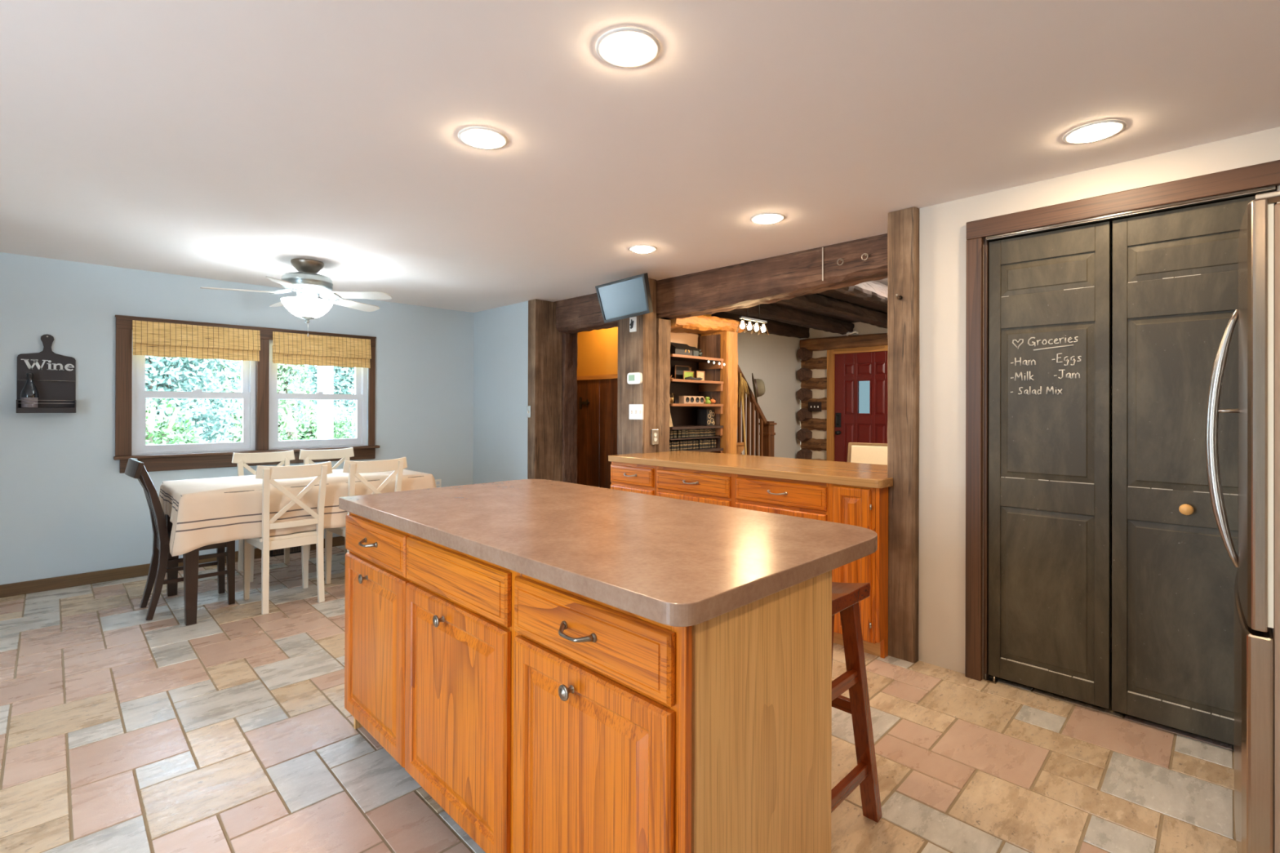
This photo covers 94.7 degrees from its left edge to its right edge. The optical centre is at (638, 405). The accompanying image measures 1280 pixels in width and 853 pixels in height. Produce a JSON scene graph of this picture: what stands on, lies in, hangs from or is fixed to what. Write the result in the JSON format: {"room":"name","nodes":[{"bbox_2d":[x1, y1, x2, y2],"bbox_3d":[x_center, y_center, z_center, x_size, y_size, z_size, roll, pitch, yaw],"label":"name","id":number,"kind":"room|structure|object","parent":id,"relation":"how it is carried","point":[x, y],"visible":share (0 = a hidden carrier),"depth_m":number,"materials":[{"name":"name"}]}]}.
{"room":"kitchen","nodes":[
{"label":"kitchen","id":0,"kind":"room"},
{"bbox_2d":[0,252,473,585],"bbox_3d":[-3.716,0.079,4.359,5.900,2.342,0.150,0,0,-45],"label":"wall","id":1,"kind":"structure","parent":0,"point":[67,508],"depth_m":4.20,"materials":[{"name":"blue paint"}]},
{"bbox_2d":[16,333,75,413],"bbox_3d":[-3.948,-0.215,3.934,0.280,0.529,0.121,0,0,-45],"label":"board","id":2,"kind":"object","parent":1,"relation":"attached to","point":[54,374],"visible":1,"depth_m":3.96,"materials":[{"name":"black wood"}]},
{"bbox_2d":[20,373,39,408],"bbox_3d":[-3.999,-0.089,3.871,0.086,0.250,0.087,0,0,-45],"label":"wine bottle","id":3,"kind":"object","parent":2,"relation":"in","point":[29,393],"visible":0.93,"depth_m":3.85,"materials":[{"name":"clear glass"}]},
{"bbox_2d":[0,536,344,597],"bbox_3d":[-3.710,1.208,4.246,5.560,0.082,0.018,0,0,-45],"label":"baseboard","id":4,"kind":"structure","parent":1,"relation":"attached to","point":[88,578],"depth_m":4.10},
{"bbox_2d":[131,337,255,455],"bbox_3d":[-3.462,-0.119,4.612,0.777,0.996,0.100,0,0,-45],"label":"window","id":5,"kind":"structure","parent":1,"relation":"in","point":[140,395],"depth_m":4.54,"materials":[{"name":"white plastic"}]},
{"bbox_2d":[132,320,260,361],"bbox_3d":[-3.368,-0.485,4.527,0.789,0.255,0.051,0,0,-45],"label":"bamboo shade","id":6,"kind":"object","parent":5,"relation":"attached to","point":[154,339],"visible":1,"depth_m":4.49,"materials":[{"name":"wicker"}]},
{"bbox_2d":[115,328,375,456],"bbox_3d":[-3.121,-0.132,4.876,1.812,1.000,0.088,0,0,-45],"label":"trim","id":7,"kind":"structure","parent":1,"relation":"attached to","point":[123,361],"depth_m":4.27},
{"bbox_2d":[115,315,376,346],"bbox_3d":[-3.094,-0.595,4.852,1.822,0.096,0.031,0,0,-45],"label":"trim","id":8,"kind":"structure","parent":1,"relation":"attached to","point":[122,322],"depth_m":4.71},
{"bbox_2d":[113,444,379,473],"bbox_3d":[-3.090,0.430,4.855,1.848,0.123,0.107,0,0,-45],"label":"trim","id":9,"kind":"structure","parent":1,"relation":"attached to","point":[179,461],"depth_m":4.58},
{"bbox_2d":[270,546,301,556],"bbox_3d":[-2.961,1.219,4.982,0.260,0.070,0.034,0,0,-45],"label":"air vent","id":10,"kind":"object","parent":1,"relation":"attached to","point":[274,553],"visible":0.45,"depth_m":4.95,"materials":[{"name":"black metal"}]},
{"bbox_2d":[268,339,367,449],"bbox_3d":[-2.842,-0.115,5.231,0.802,0.996,0.100,0,0,-45],"label":"window","id":11,"kind":"structure","parent":1,"relation":"in","point":[360,395],"depth_m":5.19,"materials":[{"name":"white plastic"}]},
{"bbox_2d":[272,331,371,368],"bbox_3d":[-2.746,-0.475,5.148,0.783,0.267,0.051,0,0,-45],"label":"bamboo shade","id":12,"kind":"object","parent":11,"relation":"attached to","point":[290,348],"visible":0.99,"depth_m":5.11,"materials":[{"name":"brown wood"}]},
{"bbox_2d":[435,479,441,488],"bbox_3d":[-2.021,0.802,5.939,0.070,0.115,0.009,0,0,-45],"label":"wall outlet","id":13,"kind":"object","parent":1,"relation":"attached to","point":[438,482],"visible":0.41,"depth_m":5.94,"materials":[{"name":"white plastic"}]},
{"bbox_2d":[472,301,528,484],"bbox_3d":[-1.301,0.141,5.947,0.237,2.242,1.015,0,0,-45],"label":"wall","id":14,"kind":"structure","parent":0,"point":[500,334],"depth_m":5.84,"materials":[{"name":"blue paint"}]},
{"bbox_2d":[526,405,531,417],"bbox_3d":[-1.019,0.058,5.465,0.017,0.108,0.059,0,0,-45],"label":"switch plate","id":15,"kind":"object","parent":14,"relation":"attached to","point":[528,407],"visible":1,"depth_m":5.46,"materials":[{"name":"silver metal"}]},
{"bbox_2d":[0,545,1237,852],"bbox_3d":[-0.724,1.283,1.814,6.350,0.060,7.990,0,0,-45],"label":"floor","id":16,"kind":"structure","parent":0,"point":[230,731],"depth_m":2.12,"materials":[{"name":"tile"}]},
{"bbox_2d":[124,457,235,620],"bbox_3d":[-2.845,0.784,3.658,0.522,0.938,0.365,0,0,-45],"label":"dining chair","id":17,"kind":"object","parent":16,"relation":"on","point":[135,468],"visible":0.85,"depth_m":3.61,"materials":[{"name":"brown wood"}]},
{"bbox_2d":[231,449,302,582],"bbox_3d":[-2.776,0.806,4.452,0.427,0.896,0.476,0,0,-45],"label":"dining chair","id":18,"kind":"object","parent":16,"relation":"on","point":[241,460],"visible":0.33,"depth_m":4.54,"materials":[{"name":"white paint"}]},
{"bbox_2d":[243,461,332,614],"bbox_3d":[-2.265,0.806,3.785,0.427,0.896,0.476,0,0,-45],"label":"dining chair","id":19,"kind":"object","parent":16,"relation":"on","point":[266,543],"visible":0.86,"depth_m":3.66,"materials":[{"name":"white paint"}]},
{"bbox_2d":[162,475,424,626],"bbox_3d":[-2.332,0.882,4.116,1.475,0.744,0.830,0,0,-45],"label":"dining table","id":20,"kind":"object","parent":16,"relation":"on","point":[190,559],"visible":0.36,"depth_m":3.36,"materials":[{"name":"brown wood"}]},
{"bbox_2d":[158,469,435,556],"bbox_3d":[-2.331,0.668,4.110,1.579,0.330,0.932,0,0,-45],"label":"tablecloth","id":21,"kind":"object","parent":20,"relation":"on","point":[204,515],"visible":0.69,"depth_m":3.59,"materials":[{"name":"fabric"}]},
{"bbox_2d":[298,447,354,559],"bbox_3d":[-2.454,0.808,4.773,0.427,0.896,0.476,0,0,-45],"label":"dining chair","id":22,"kind":"object","parent":16,"relation":"on","point":[307,455],"visible":0.31,"depth_m":4.92,"materials":[{"name":"white paint"}]},
{"bbox_2d":[324,457,407,584],"bbox_3d":[-1.920,0.808,4.130,0.427,0.896,0.476,0,0,-45],"label":"dining chair","id":23,"kind":"object","parent":16,"relation":"on","point":[353,468],"visible":0.33,"depth_m":4.00,"materials":[{"name":"white paint"}]},
{"bbox_2d":[527,298,577,484],"bbox_3d":[-0.804,0.142,5.627,0.515,2.242,0.143,0,0,-45],"label":"timber post","id":24,"kind":"object","parent":16,"relation":"on","point":[552,426],"visible":0.61,"depth_m":5.54,"materials":[{"name":"wood"}]},
{"bbox_2d":[555,233,887,333],"bbox_3d":[0.493,-0.872,4.446,0.249,0.369,3.397,0,0,-45],"label":"log beam","id":25,"kind":"structure","parent":24,"relation":"on","point":[789,276],"depth_m":4.02,"materials":[{"name":"wood"}]},
{"bbox_2d":[822,247,823,280],"bbox_3d":[1.132,-0.868,3.617,0.006,0.205,0.006,0,0,-45],"label":"strip","id":26,"kind":"object","parent":25,"relation":"attached to","point":[822,247],"visible":1,"depth_m":3.62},
{"bbox_2d":[861,253,868,260],"bbox_3d":[1.322,-0.860,3.421,0.044,0.041,0.042,0,0,-45],"label":"screw","id":27,"kind":"object","parent":25,"relation":"attached to","point":[864,254],"visible":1,"depth_m":3.41,"materials":[{"name":"grey metal"}]},
{"bbox_2d":[344,512,831,852],"bbox_3d":[-0.337,0.826,1.854,0.618,0.857,1.704,0,0,-45],"label":"base cabinet","id":28,"kind":"object","parent":16,"relation":"on","point":[540,717],"visible":0.91,"depth_m":1.35,"materials":[{"name":"brown wood"}]},
{"bbox_2d":[338,479,877,626],"bbox_3d":[-0.213,0.376,1.968,0.917,0.042,1.737,0,0,-45],"label":"countertop","id":29,"kind":"structure","parent":28,"relation":"on","point":[671,562],"depth_m":1.55,"materials":[{"name":"brown laminate"}]},
{"bbox_2d":[617,278,671,454],"bbox_3d":[0.049,0.143,4.697,0.336,2.242,0.303,0,0,-45],"label":"timber post","id":30,"kind":"object","parent":16,"relation":"on","point":[646,350],"visible":0.41,"depth_m":4.59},
{"bbox_2d":[595,272,653,323],"bbox_3d":[-0.054,-0.781,4.383,0.261,0.299,0.519,0,0,-45],"label":"television","id":31,"kind":"object","parent":30,"relation":"attached to","point":[628,297],"visible":1,"depth_m":4.31,"materials":[{"name":"black plastic"}]},
{"bbox_2d":[629,316,636,332],"bbox_3d":[-0.049,-0.626,4.540,0.041,0.113,0.072,0,0,-45],"label":"plaque","id":32,"kind":"object","parent":30,"relation":"attached to","point":[633,321],"visible":1,"depth_m":4.54,"materials":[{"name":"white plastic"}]},
{"bbox_2d":[626,372,642,384],"bbox_3d":[-0.028,-0.208,4.526,0.028,0.090,0.150,0,0,-45],"label":"thermostat","id":33,"kind":"object","parent":30,"relation":"attached to","point":[633,378],"visible":1,"depth_m":4.51,"materials":[{"name":"white plastic"}]},
{"bbox_2d":[629,404,643,419],"bbox_3d":[-0.020,0.049,4.516,0.022,0.117,0.150,0,0,-45],"label":"switch plate","id":34,"kind":"object","parent":30,"relation":"attached to","point":[636,411],"visible":1,"depth_m":4.51,"materials":[{"name":"white plastic"}]},
{"bbox_2d":[650,429,658,444],"bbox_3d":[0.127,0.242,4.554,0.074,0.118,0.016,0,0,-45],"label":"wall outlet","id":35,"kind":"object","parent":30,"relation":"attached to","point":[654,433],"visible":1,"depth_m":4.54,"materials":[{"name":"beige plastic"}]},
{"bbox_2d":[610,462,888,658],"bbox_3d":[0.684,0.835,3.778,0.646,0.857,1.956,0,0,-45],"label":"base cabinet","id":36,"kind":"object","parent":16,"relation":"on","point":[867,508],"visible":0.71,"depth_m":3.12,"materials":[{"name":"brown wood"}]},
{"bbox_2d":[608,450,893,488],"bbox_3d":[0.756,0.385,3.836,0.785,0.042,1.980,0,0,-45],"label":"countertop","id":37,"kind":"structure","parent":36,"relation":"on","point":[857,474],"depth_m":3.56,"materials":[{"name":"laminate"}]},
{"bbox_2d":[831,582,882,822],"bbox_3d":[0.438,0.893,1.818,0.410,0.734,0.462,0,0,-45],"label":"bar stool","id":38,"kind":"object","parent":16,"relation":"on","point":[846,597],"visible":0.24,"depth_m":1.74,"materials":[{"name":"red wood"}]},
{"bbox_2d":[887,206,919,662],"bbox_3d":[1.430,0.144,3.061,0.356,2.240,0.143,0,0,-45],"label":"timber post","id":39,"kind":"object","parent":16,"relation":"on","point":[903,225],"visible":0.63,"depth_m":2.93,"materials":[{"name":"wood"}]},
{"bbox_2d":[1204,190,1279,852],"bbox_3d":[2.044,0.378,1.468,0.904,1.766,0.909,0,0,-45],"label":"refrigerator","id":40,"kind":"object","parent":16,"relation":"on","point":[1257,578],"visible":1,"depth_m":1.40,"materials":[{"name":"metal"}]},
{"bbox_2d":[0,0,1279,312],"bbox_3d":[-0.925,-1.051,1.542,5.860,0.120,8.090,0,0,-45],"label":"ceiling","id":41,"kind":"structure","parent":0,"point":[229,140],"depth_m":2.02,"materials":[{"name":"paint"}]},
{"bbox_2d":[200,258,391,337],"bbox_3d":[-2.312,-0.729,4.074,1.142,0.516,1.111,0,0,-45],"label":"ceiling fan","id":42,"kind":"object","parent":41,"relation":"hanging from","point":[307,284],"visible":1,"depth_m":3.99,"materials":[{"name":"grey metal"}]},
{"bbox_2d":[457,126,507,149],"bbox_3d":[-0.573,-0.978,2.177,0.180,0.018,0.180,0,0,-45],"label":"recessed light","id":43,"kind":"object","parent":41,"relation":"in","point":[478,137],"visible":1,"depth_m":2.15,"materials":[{"name":"white plastic"}]},
{"bbox_2d":[595,27,660,67],"bbox_3d":[-0.029,-0.978,1.629,0.180,0.018,0.180,0,0,-45],"label":"recessed light","id":44,"kind":"object","parent":41,"relation":"in","point":[627,50],"visible":1,"depth_m":1.61,"materials":[{"name":"white plastic"}]},
{"bbox_2d":[628,244,657,253],"bbox_3d":[0.028,-0.972,3.687,0.180,0.018,0.180,0,0,-45],"label":"recessed light","id":45,"kind":"object","parent":41,"relation":"in","point":[637,248],"visible":1,"depth_m":3.65,"materials":[{"name":"white plastic"}]},
{"bbox_2d":[750,212,785,224],"bbox_3d":[0.675,-0.971,3.084,0.180,0.018,0.180,0,0,-45],"label":"recessed light","id":46,"kind":"object","parent":41,"relation":"in","point":[769,217],"visible":1,"depth_m":3.05,"materials":[{"name":"glass"}]},
{"bbox_2d":[1062,120,1126,144],"bbox_3d":[1.631,-0.971,2.111,0.180,0.018,0.180,0,0,-45],"label":"recessed light","id":47,"kind":"object","parent":41,"relation":"in","point":[1101,130],"visible":1,"depth_m":2.09,"materials":[{"name":"white plastic"}]},
{"bbox_2d":[577,314,711,376],"bbox_3d":[-0.505,0.065,6.025,1.000,2.400,2.360,0,0,-45],"label":"wall","id":48,"kind":"structure","parent":0,"point":[597,349],"depth_m":6.54,"materials":[{"name":"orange paint"}]},
{"bbox_2d":[577,378,617,488],"bbox_3d":[-0.212,0.487,6.289,0.028,1.560,2.196,0,0,-45],"label":"wall","id":49,"kind":"structure","parent":48,"relation":"attached to","point":[597,421],"depth_m":6.52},
{"bbox_2d":[579,397,589,408],"bbox_3d":[-0.610,-0.026,6.665,0.012,0.135,0.175,0,0,-45],"label":"strap hinge","id":50,"kind":"object","parent":49,"relation":"attached to","point":[587,402],"visible":1,"depth_m":6.70,"materials":[{"name":"black metal"}]},
{"bbox_2d":[577,373,617,380],"bbox_3d":[-0.194,-0.310,6.264,0.045,0.045,2.260,0,0,-45],"label":"trim","id":51,"kind":"structure","parent":48,"relation":"attached to","point":[615,375],"depth_m":6.48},
{"bbox_2d":[670,332,700,361],"bbox_3d":[0.331,0.101,5.273,0.920,2.330,0.105,0,0,-45],"label":"wall","id":52,"kind":"structure","parent":0,"point":[689,339],"depth_m":5.30,"materials":[{"name":"paint"}]},
{"bbox_2d":[669,333,723,453],"bbox_3d":[0.410,0.166,5.066,0.685,1.600,0.290,0,0,-45],"label":"bookcase","id":53,"kind":"object","parent":52,"relation":"attached to","point":[683,415],"visible":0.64,"depth_m":5.23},
{"bbox_2d":[674,429,679,438],"bbox_3d":[0.294,0.235,4.901,0.023,0.070,0.121,0,0,-45],"label":"book","id":54,"kind":"object","parent":53,"relation":"on","point":[677,430],"visible":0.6,"depth_m":4.86,"materials":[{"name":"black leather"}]},
{"bbox_2d":[675,440,684,450],"bbox_3d":[0.338,0.334,4.951,0.021,0.084,0.121,0,0,-45],"label":"book","id":55,"kind":"object","parent":53,"relation":"on","point":[683,442],"visible":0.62,"depth_m":4.91,"materials":[{"name":"black leather"}]},
{"bbox_2d":[670,342,693,355],"bbox_3d":[0.331,-0.469,4.951,0.230,0.110,0.164,0,0,-45],"label":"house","id":56,"kind":"object","parent":53,"relation":"on","point":[675,348],"visible":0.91,"depth_m":4.89,"materials":[{"name":"black wood"}]},
{"bbox_2d":[674,364,689,379],"bbox_3d":[0.381,-0.280,5.133,0.190,0.134,0.008,0,0,-45],"label":"picture frame","id":57,"kind":"object","parent":53,"relation":"on","point":[678,370],"visible":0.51,"depth_m":5.11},
{"bbox_2d":[683,370,693,379],"bbox_3d":[0.433,-0.255,5.087,0.140,0.084,0.008,0,0,-45],"label":"picture frame","id":58,"kind":"object","parent":53,"relation":"on","point":[686,373],"visible":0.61,"depth_m":5.08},
{"bbox_2d":[679,395,703,404],"bbox_3d":[0.455,-0.047,5.029,0.260,0.065,0.064,0,0,-45],"label":"votive holder","id":59,"kind":"object","parent":53,"relation":"on","point":[682,399],"visible":0.95,"depth_m":4.99,"materials":[{"name":"paint"}]},
{"bbox_2d":[684,376,702,380],"bbox_3d":[0.477,-0.230,5.029,0.222,0.032,0.031,0,0,-45],"label":"driftwood","id":60,"kind":"object","parent":53,"relation":"on","point":[689,377],"visible":0.89,"depth_m":5.00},
{"bbox_2d":[689,346,700,356],"bbox_3d":[0.462,-0.460,5.074,0.084,0.094,0.110,0,0,-45],"label":"house figurine","id":61,"kind":"object","parent":53,"relation":"on","point":[695,352],"visible":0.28,"depth_m":5.05,"materials":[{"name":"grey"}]},
{"bbox_2d":[692,439,701,448],"bbox_3d":[0.490,0.333,5.096,0.020,0.087,0.121,0,0,-45],"label":"book","id":62,"kind":"object","parent":53,"relation":"on","point":[700,440],"visible":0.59,"depth_m":5.05,"materials":[{"name":"black leather"}]},
{"bbox_2d":[696,370,704,380],"bbox_3d":[0.543,-0.257,5.154,0.110,0.089,0.008,0,0,-45],"label":"picture frame","id":63,"kind":"object","parent":53,"relation":"on","point":[700,374],"visible":0.59,"depth_m":5.15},
{"bbox_2d":[697,408,715,425],"bbox_3d":[0.600,0.105,5.224,0.112,0.144,0.115,0,0,-45],"label":"patterned box","id":64,"kind":"object","parent":53,"relation":"on","point":[704,416],"visible":1,"depth_m":5.18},
{"bbox_2d":[706,409,715,424],"bbox_3d":[0.640,0.106,5.187,0.105,0.130,0.007,0,0,-45],"label":"figurine","id":65,"kind":"object","parent":64,"relation":"on","point":[710,413],"depth_m":5.18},
{"bbox_2d":[705,396,711,404],"bbox_3d":[0.604,-0.046,5.181,0.066,0.065,0.066,0,0,-45],"label":"frog figurine","id":66,"kind":"object","parent":53,"relation":"on","point":[707,398],"visible":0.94,"depth_m":5.16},
{"bbox_2d":[554,277,888,325],"bbox_3d":[1.543,-1.119,6.218,4.240,0.115,4.980,0,0,-45],"label":"ceiling","id":67,"kind":"structure","parent":0,"point":[833,293],"depth_m":6.11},
{"bbox_2d":[736,304,768,335],"bbox_3d":[0.896,-0.817,4.596,0.379,0.502,0.093,0,0,-45],"label":"light bar","id":68,"kind":"object","parent":67,"relation":"hanging from","point":[742,317],"visible":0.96,"depth_m":4.59,"materials":[{"name":"glass"}]},
{"bbox_2d":[711,311,809,338],"bbox_3d":[0.967,-0.986,6.688,3.570,0.171,0.192,0,0,-45],"label":"joist","id":69,"kind":"object","parent":67,"relation":"attached to","point":[775,327],"visible":0.33,"depth_m":7.33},
{"bbox_2d":[725,303,858,336],"bbox_3d":[1.435,-0.977,6.219,3.570,0.190,0.288,0,0,-45],"label":"joist","id":70,"kind":"object","parent":67,"relation":"attached to","point":[781,313],"depth_m":6.52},
{"bbox_2d":[774,293,887,328],"bbox_3d":[1.836,-0.994,5.817,3.570,0.155,0.193,0,0,-45],"label":"joist","id":71,"kind":"object","parent":67,"relation":"attached to","point":[815,302],"visible":0.52,"depth_m":5.88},
{"bbox_2d":[833,280,888,306],"bbox_3d":[2.270,-0.998,5.382,3.570,0.146,0.193,0,0,-45],"label":"joist","id":72,"kind":"object","parent":67,"relation":"attached to","point":[876,292],"visible":0.18,"depth_m":5.00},
{"bbox_2d":[737,330,800,458],"bbox_3d":[1.190,0.074,7.052,2.750,2.400,0.100,0,0,-45],"label":"wall","id":73,"kind":"structure","parent":0,"point":[773,359],"depth_m":7.57,"materials":[{"name":"grey paint"}]},
{"bbox_2d":[800,321,887,459],"bbox_3d":[3.375,0.082,6.973,0.170,2.400,3.300,0,0,-45],"label":"wall","id":74,"kind":"structure","parent":0,"point":[862,328],"depth_m":7.80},
{"bbox_2d":[800,417,826,431],"bbox_3d":[2.379,0.251,7.876,0.159,0.172,0.385,0,0,-45],"label":"log","id":75,"kind":"object","parent":74,"relation":"attached to","point":[812,424],"visible":0.8,"depth_m":7.82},
{"bbox_2d":[796,408,812,422],"bbox_3d":[2.219,0.126,7.868,0.180,0.178,0.133,0,0,-45],"label":"log","id":76,"kind":"object","parent":75,"relation":"on","point":[803,415],"visible":1,"depth_m":7.81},
{"bbox_2d":[800,438,826,451],"bbox_3d":[2.379,0.521,7.876,0.160,0.172,0.385,0,0,-45],"label":"log","id":77,"kind":"object","parent":74,"relation":"attached to","point":[814,444],"visible":0.77,"depth_m":7.82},
{"bbox_2d":[797,428,812,441],"bbox_3d":[2.218,0.395,7.867,0.180,0.177,0.134,0,0,-45],"label":"log","id":78,"kind":"object","parent":77,"relation":"on","point":[805,434],"visible":1,"depth_m":7.81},
{"bbox_2d":[800,377,826,390],"bbox_3d":[2.381,-0.290,7.878,0.163,0.169,0.385,0,0,-45],"label":"log","id":79,"kind":"object","parent":74,"relation":"attached to","point":[812,383],"visible":0.75,"depth_m":7.82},
{"bbox_2d":[796,368,812,381],"bbox_3d":[2.221,-0.416,7.870,0.180,0.179,0.131,0,0,-45],"label":"log","id":80,"kind":"object","parent":79,"relation":"on","point":[802,374],"visible":1,"depth_m":7.82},
{"bbox_2d":[800,356,826,369],"bbox_3d":[2.381,-0.559,7.878,0.159,0.173,0.385,0,0,-45],"label":"log","id":81,"kind":"object","parent":74,"relation":"attached to","point":[820,362],"visible":0.77,"depth_m":7.82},
{"bbox_2d":[797,347,813,360],"bbox_3d":[2.224,-0.684,7.869,0.180,0.175,0.130,0,0,-45],"label":"log","id":82,"kind":"object","parent":81,"relation":"on","point":[803,353],"visible":0.98,"depth_m":7.82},
{"bbox_2d":[800,397,826,409],"bbox_3d":[2.381,-0.019,7.878,0.160,0.173,0.385,0,0,-45],"label":"log","id":83,"kind":"object","parent":74,"relation":"attached to","point":[804,404],"visible":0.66,"depth_m":7.81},
{"bbox_2d":[796,387,812,401],"bbox_3d":[2.220,-0.144,7.868,0.180,0.180,0.133,0,0,-45],"label":"log","id":84,"kind":"object","parent":83,"relation":"attached to","point":[803,394],"visible":1,"depth_m":7.81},
{"bbox_2d":[808,402,821,411],"bbox_3d":[2.330,0.018,7.795,0.024,0.125,0.190,0,0,-45],"label":"switch plate","id":85,"kind":"object","parent":83,"relation":"attached to","point":[812,406],"visible":1,"depth_m":7.79,"materials":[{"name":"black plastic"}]},
{"bbox_2d":[826,349,835,461],"bbox_3d":[2.839,0.276,7.360,0.080,2.010,1.005,0,0,-45],"label":"trim","id":86,"kind":"structure","parent":74,"relation":"attached to","point":[830,356],"depth_m":7.65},
{"bbox_2d":[799,333,888,351],"bbox_3d":[3.335,-0.806,6.883,0.179,0.174,3.130,0,0,-45],"label":"lintel beam","id":87,"kind":"structure","parent":74,"relation":"attached to","point":[880,339],"depth_m":7.49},
{"bbox_2d":[833,345,888,354],"bbox_3d":[2.843,-0.697,7.362,0.080,0.065,0.822,0,0,-45],"label":"trim","id":88,"kind":"structure","parent":74,"relation":"attached to","point":[882,348],"depth_m":7.36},
{"bbox_2d":[834,351,888,462],"bbox_3d":[2.824,0.303,7.343,0.115,1.936,0.822,0,0,-45],"label":"door","id":89,"kind":"structure","parent":74,"relation":"in","point":[860,379],"depth_m":7.41,"materials":[{"name":"red paint"}]},
{"bbox_3d":[2.378,0.789,7.875,0.161,0.170,0.385,0,0,-45],"label":"log","id":90,"kind":"object","parent":74,"relation":"attached to","visible":0},
{"bbox_2d":[796,448,812,459],"bbox_3d":[2.217,0.665,7.867,0.180,0.177,0.135,0,0,-45],"label":"log","id":91,"kind":"object","parent":90,"relation":"on","point":[806,454],"visible":0.77,"depth_m":7.82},
{"bbox_2d":[918,126,1279,679],"bbox_3d":[2.594,0.143,1.802,0.120,2.242,3.285,0,0,-45],"label":"wall","id":92,"kind":"structure","parent":0,"point":[942,226],"depth_m":2.81,"materials":[{"name":"paint"}]},
{"bbox_2d":[964,237,991,680],"bbox_3d":[1.598,0.246,2.763,0.132,2.035,0.081,0,0,-45],"label":"trim","id":93,"kind":"structure","parent":92,"relation":"attached to","point":[977,250],"depth_m":2.72,"materials":[{"name":"wood"}]},
{"bbox_2d":[965,160,1279,241],"bbox_3d":[2.215,-0.813,2.152,0.132,0.083,1.816,0,0,-45],"label":"trim","id":94,"kind":"structure","parent":92,"relation":"attached to","point":[1266,174],"depth_m":2.33,"materials":[{"name":"wood"}]},
{"bbox_2d":[984,184,1275,745],"bbox_3d":[1.916,0.245,2.391,0.077,2.036,0.906,0,0,-45],"label":"door","id":95,"kind":"structure","parent":92,"relation":"in","point":[1175,272],"depth_m":2.37,"materials":[{"name":"paint"}]},
{"bbox_2d":[1110,202,1275,649],"bbox_3d":[2.600,0.145,2.469,0.830,2.242,1.820,0,0,-45],"label":"wall","id":96,"kind":"structure","parent":0,"point":[1111,222],"depth_m":3.06,"materials":[{"name":"paint"}]},
{"bbox_3d":[1.715,1.305,6.447,3.650,0.059,4.900,0,0,-45],"label":"floor","id":97,"kind":"structure","parent":0,"visible":0},
{"bbox_2d":[700,331,737,454],"bbox_3d":[0.731,0.305,5.357,0.174,1.925,0.321,0,0,-45],"label":"timber post","id":98,"kind":"object","parent":97,"relation":"on","point":[729,353],"visible":0.34,"depth_m":5.23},
{"bbox_2d":[666,315,744,334],"bbox_3d":[0.512,-0.695,5.131,0.930,0.161,0.362,0,0,-45],"label":"lintel beam","id":99,"kind":"structure","parent":98,"relation":"on","point":[703,325],"depth_m":4.99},
{"bbox_2d":[738,373,749,454],"bbox_3d":[1.077,0.471,6.027,0.114,1.601,0.128,0,0,24],"label":"straw broom","id":100,"kind":"object","parent":97,"relation":"on","point":[743,383],"visible":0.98,"depth_m":6.03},
{"bbox_2d":[736,364,777,457],"bbox_3d":[0.789,0.203,6.172,1.560,2.134,0.570,0,0,-45],"label":"staircase","id":101,"kind":"structure","parent":97,"relation":"on","point":[764,446],"depth_m":6.30,"materials":[{"name":"brown wood"}]},
{"bbox_2d":[751,373,765,403],"bbox_3d":[1.244,-0.179,6.101,0.136,0.319,0.279,0,0,6],"label":"hat","id":102,"kind":"object","parent":101,"relation":"hanging from","point":[758,385],"visible":1,"depth_m":6.04,"materials":[{"name":"beige fabric"}]},
{"bbox_2d":[847,442,887,465],"bbox_3d":[1.922,0.801,4.943,0.460,0.940,0.582,0,0,31],"label":"upholstered chair","id":103,"kind":"object","parent":97,"relation":"on","point":[857,452],"visible":0.2,"depth_m":5.15,"materials":[{"name":"beige fabric"}]},
{"label":"outside","id":104,"kind":"structure","parent":0,"visible":0},
{"bbox_3d":[-12.651,1.675,15.491,32.000,0.150,28.200,0,0,-45],"label":"ground","id":105,"kind":"structure","parent":104,"visible":0},
{"bbox_2d":[145,398,205,444],"bbox_3d":[-5.956,0.733,7.004,1.601,1.806,1.211,0,0,-41],"label":"leafy shrub","id":106,"kind":"object","parent":105,"relation":"on","point":[163,435],"visible":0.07,"depth_m":7.22,"materials":[{"name":"green plant"}]},
{"bbox_2d":[145,355,242,443],"bbox_3d":[-8.250,-0.877,9.547,3.307,4.987,2.570,0,0,-35],"label":"broadleaf tree","id":107,"kind":"object","parent":105,"relation":"on","point":[173,368],"visible":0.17,"depth_m":9.85,"materials":[{"name":"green plant"}]},
{"bbox_2d":[160,359,348,442],"bbox_3d":[-9.573,-1.333,15.115,5.148,5.927,3.034,0,0,-45],"label":"broadleaf tree","id":108,"kind":"object","parent":105,"relation":"on","point":[282,369],"visible":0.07,"depth_m":14.83,"materials":[{"name":"green plant"}]},
{"bbox_2d":[278,403,355,440],"bbox_3d":[-4.748,0.799,8.549,1.691,1.708,1.218,0,0,-45],"label":"leafy shrub","id":109,"kind":"object","parent":105,"relation":"on","point":[308,431],"visible":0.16,"depth_m":8.50,"materials":[{"name":"green plant"}]},
{"bbox_2d":[284,364,355,438],"bbox_3d":[-5.722,-0.757,12.926,3.507,4.782,2.302,0,0,-30],"label":"broadleaf tree","id":110,"kind":"object","parent":105,"relation":"on","point":[340,383],"visible":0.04,"depth_m":12.07,"materials":[{"name":"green plant"}]},
{"bbox_2d":[317,365,333,439],"bbox_3d":[-3.337,0.181,6.278,0.150,2.850,0.150,0,0,-45],"label":"porch post","id":111,"kind":"object","parent":105,"relation":"on","point":[325,374],"visible":0.1,"depth_m":6.23,"materials":[{"name":"white plastic"}]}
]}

